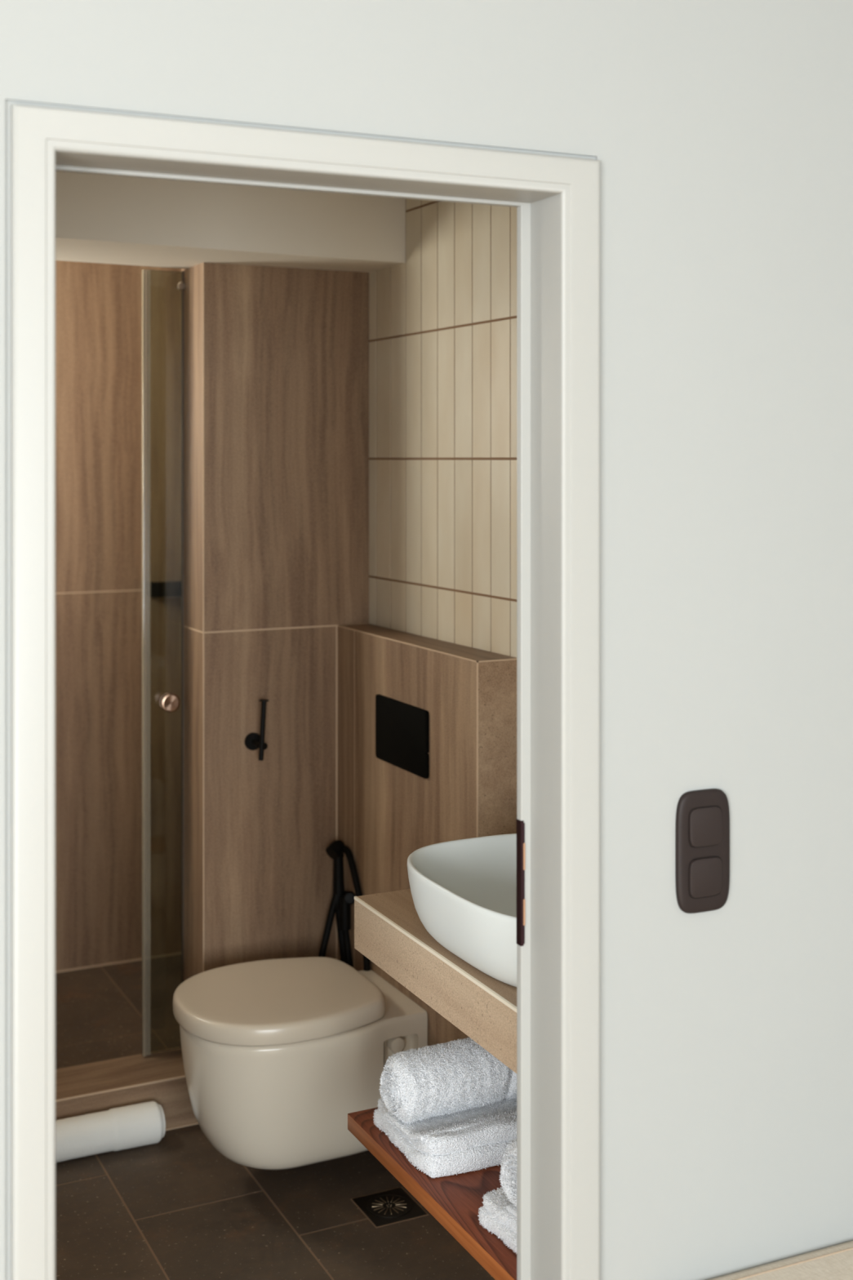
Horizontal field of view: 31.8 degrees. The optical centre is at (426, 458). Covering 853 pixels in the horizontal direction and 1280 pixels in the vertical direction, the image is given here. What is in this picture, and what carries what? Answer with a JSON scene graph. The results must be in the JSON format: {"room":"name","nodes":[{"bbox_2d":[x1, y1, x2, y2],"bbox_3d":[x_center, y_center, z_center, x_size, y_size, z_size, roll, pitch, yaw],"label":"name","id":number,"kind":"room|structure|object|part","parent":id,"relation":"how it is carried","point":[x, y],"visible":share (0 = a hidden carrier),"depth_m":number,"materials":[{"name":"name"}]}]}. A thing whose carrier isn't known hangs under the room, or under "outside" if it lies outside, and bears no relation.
{"room":"hallway","nodes":[
{"label":"hallway","id":0,"kind":"room"},
{"bbox_2d":[55,260,181,973],"bbox_3d":[-1.281,0.340,4.695,1.650,2.600,0.124,0,0,-26],"label":"wall","id":1,"kind":"structure","parent":0,"point":[98,305],"depth_m":4.77,"materials":[{"name":"brown ceramic"}]},
{"bbox_2d":[144,580,181,597],"bbox_3d":[-0.768,0.412,4.814,0.268,0.048,0.120,0,0,-26],"label":"shower shelf","id":2,"kind":"object","parent":1,"relation":"attached to","point":[169,588],"visible":0.4,"depth_m":4.72,"materials":[{"name":"black metal"}]},
{"bbox_2d":[181,262,368,981],"bbox_3d":[-0.376,0.340,3.884,0.482,2.600,0.183,0,0,-26],"label":"wall pier","id":3,"kind":"object","parent":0,"point":[276,359],"visible":0.7,"depth_m":3.78,"materials":[{"name":"brown ceramic"}]},
{"bbox_2d":[141,269,185,1057],"bbox_3d":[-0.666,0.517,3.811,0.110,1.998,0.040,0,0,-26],"label":"glass shower door","id":4,"kind":"structure","parent":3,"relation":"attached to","point":[169,702],"depth_m":3.80,"materials":[{"name":"clear glass"}]},
{"bbox_3d":[-0.655,0.620,3.811,0.048,0.048,0.031,0,0,-26],"label":"knob","id":5,"kind":"part","parent":4,"relation":"part of","materials":[{"name":"beige metal"}]},
{"bbox_2d":[244,699,268,760],"bbox_3d":[-0.421,0.671,3.723,0.044,0.150,0.067,0,0,-26],"label":"toilet paper holder","id":6,"kind":"object","parent":3,"relation":"attached to","point":[253,741],"visible":1,"depth_m":3.70,"materials":[{"name":"black metal"}]},
{"bbox_3d":[-0.419,0.711,3.723,0.022,0.019,0.056,0,0,-42],"label":"arm","id":7,"kind":"part","parent":6,"relation":"part of","materials":[{"name":"black metal"}]},
{"bbox_2d":[55,954,495,1279],"bbox_3d":[-0.699,1.685,3.346,1.798,0.150,3.180,0,0,-26],"label":"floor","id":8,"kind":"structure","parent":0,"point":[175,1207],"depth_m":3.28,"materials":[{"name":"brown tile"}]},
{"bbox_2d":[55,1101,165,1162],"bbox_3d":[-0.863,1.593,3.493,0.500,0.093,0.104,0,0,-26],"label":"bath mat","id":9,"kind":"object","parent":8,"relation":"on","point":[137,1125],"visible":0.7,"depth_m":3.52,"materials":[{"name":"white fabric"}]},
{"bbox_2d":[55,1046,198,1130],"bbox_3d":[-1.057,1.578,3.550,1.039,0.123,0.186,0,0,-26],"label":"shower curb","id":10,"kind":"structure","parent":8,"relation":"on","point":[88,1088],"depth_m":3.66,"materials":[{"name":"brown ceramic"}]},
{"bbox_2d":[350,1186,428,1227],"bbox_3d":[-0.082,1.638,3.280,0.126,0.006,0.139,0,0,-26],"label":"floor drain","id":11,"kind":"object","parent":8,"relation":"on","point":[393,1206],"visible":1,"depth_m":3.27,"materials":[{"name":"black metal"}]},
{"bbox_2d":[0,0,852,1279],"bbox_3d":[-0.594,0.340,1.735,5.550,2.600,0.130,0,0,-24],"label":"wall","id":12,"kind":"structure","parent":0,"point":[720,132],"depth_m":2.10,"materials":[{"name":"white paint"}]},
{"bbox_2d":[10,103,599,1279],"bbox_3d":[-0.148,0.617,1.934,0.780,2.046,0.150,0,0,-24],"label":"trim","id":13,"kind":"structure","parent":12,"relation":"attached to","point":[556,199],"depth_m":2.01,"materials":[{"name":"white wood"}]},
{"bbox_3d":[0.131,0.590,2.085,0.006,0.174,0.015,0,0,-26],"label":"strike plate","id":14,"kind":"part","parent":13,"relation":"part of","materials":[{"name":"black metal"}]},
{"bbox_2d":[675,788,729,913],"bbox_3d":[0.390,0.551,2.102,0.088,0.172,0.013,0,0,-24],"label":"light switch","id":15,"kind":"object","parent":12,"relation":"attached to","point":[702,833],"visible":1,"depth_m":2.10,"materials":[{"name":"black plastic"}]},
{"bbox_2d":[337,623,516,1045],"bbox_3d":[-0.013,1.034,3.542,0.113,1.211,0.773,0,0,-26],"label":"wall","id":16,"kind":"structure","parent":0,"point":[387,812],"depth_m":3.44,"materials":[{"name":"brown wood"}]},
{"bbox_2d":[173,956,427,1169],"bbox_3d":[-0.307,1.376,3.410,0.531,0.353,0.428,0,0,-26],"label":"toilet","id":17,"kind":"object","parent":16,"relation":"attached to","point":[277,1055],"visible":0.93,"depth_m":3.25,"materials":[{"name":"beige ceramic"}]},
{"bbox_3d":[-0.342,1.223,3.393,0.453,0.046,0.428,0,0,-26],"label":"lid","id":18,"kind":"part","parent":17,"relation":"part of","materials":[{"name":"beige plastic"}]},
{"bbox_2d":[318,840,370,970],"bbox_3d":[-0.210,1.179,3.721,0.098,0.426,0.182,0,0,-26],"label":"bidet sprayer","id":19,"kind":"object","parent":16,"relation":"attached to","point":[341,901],"visible":0.7,"depth_m":3.77,"materials":[{"name":"black metal"}]},
{"bbox_3d":[-0.222,1.066,3.797,0.032,0.133,0.033,0,0,-26],"label":"handle","id":20,"kind":"part","parent":19,"relation":"part of","materials":[{"name":"black metal"}]},
{"bbox_2d":[375,693,429,778],"bbox_3d":[-0.059,0.646,3.500,0.008,0.153,0.279,0,0,-26],"label":"flush plate","id":21,"kind":"object","parent":16,"relation":"attached to","point":[402,729],"visible":1,"depth_m":3.49,"materials":[{"name":"black plastic"}]},
{"bbox_2d":[368,198,516,657],"bbox_3d":[0.012,0.340,3.712,0.121,2.600,3.053,0,0,-27],"label":"wall","id":22,"kind":"structure","parent":0,"point":[442,321],"depth_m":3.51,"materials":[{"name":"beige tile"}]},
{"bbox_2d":[347,1106,516,1279],"bbox_3d":[0.222,1.276,2.646,0.464,0.031,0.752,0,0,-26],"label":"wooden shelf","id":23,"kind":"object","parent":22,"relation":"attached to","point":[455,1201],"visible":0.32,"depth_m":2.58,"materials":[{"name":"brown wood"}]},
{"bbox_2d":[373,1098,516,1177],"bbox_3d":[0.107,1.222,2.792,0.367,0.076,0.280,0,0,-25],"label":"folded towel","id":24,"kind":"object","parent":23,"relation":"on","point":[482,1145],"visible":0.31,"depth_m":2.65,"materials":[{"name":"white fabric"}]},
{"bbox_2d":[377,1037,516,1141],"bbox_3d":[0.087,1.150,2.772,0.338,0.130,0.183,0,0,-28],"label":"rolled towel","id":25,"kind":"object","parent":24,"relation":"on","point":[451,1086],"visible":0.65,"depth_m":2.72,"materials":[{"name":"white fabric"}]},
{"bbox_2d":[477,1187,516,1253],"bbox_3d":[0.296,1.222,2.443,0.367,0.076,0.280,0,0,-31],"label":"folded towel","id":26,"kind":"object","parent":23,"relation":"on","point":[494,1216],"visible":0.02,"depth_m":2.42,"materials":[{"name":"white fabric"}]},
{"bbox_2d":[499,1137,516,1217],"bbox_3d":[0.291,1.150,2.438,0.338,0.130,0.183,0,0,-31],"label":"rolled towel","id":27,"kind":"object","parent":26,"relation":"on","point":[508,1171],"visible":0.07,"depth_m":2.39,"materials":[{"name":"white fabric"}]},
{"bbox_2d":[354,888,516,1073],"bbox_3d":[0.222,0.889,2.638,0.469,0.099,0.737,0,0,-26],"label":"countertop","id":28,"kind":"structure","parent":22,"relation":"attached to","point":[389,931],"depth_m":2.55,"materials":[{"name":"ceramic"}]},
{"bbox_2d":[407,833,516,986],"bbox_3d":[0.208,0.775,2.566,0.408,0.129,0.540,0,0,-26],"label":"vessel basin","id":29,"kind":"object","parent":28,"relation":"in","point":[464,891],"visible":0.4,"depth_m":2.58,"materials":[{"name":"white ceramic"}]},
{"bbox_3d":[0.429,1.690,-0.363,5.550,0.100,4.470,0,0,-26],"label":"floor","id":30,"kind":"structure","parent":0,"visible":0},
{"bbox_2d":[709,1240,852,1279],"bbox_3d":[0.841,1.396,1.845,0.806,0.489,0.873,0,0,-26],"label":"armchair","id":31,"kind":"object","parent":30,"relation":"on","point":[834,1262],"visible":1,"depth_m":2.13,"materials":[{"name":"beige fabric"}]},
{"bbox_3d":[-0.240,-1.010,1.052,5.700,0.100,7.900,0,0,-26],"label":"ceiling","id":32,"kind":"structure","parent":0,"visible":0},
{"bbox_2d":[55,171,405,272],"bbox_3d":[-0.781,-0.723,3.511,1.519,0.475,0.381,0,0,-29],"label":"ceiling beam","id":33,"kind":"structure","parent":32,"relation":"attached to","point":[102,219],"depth_m":3.51,"materials":[{"name":"paint"}]}
]}

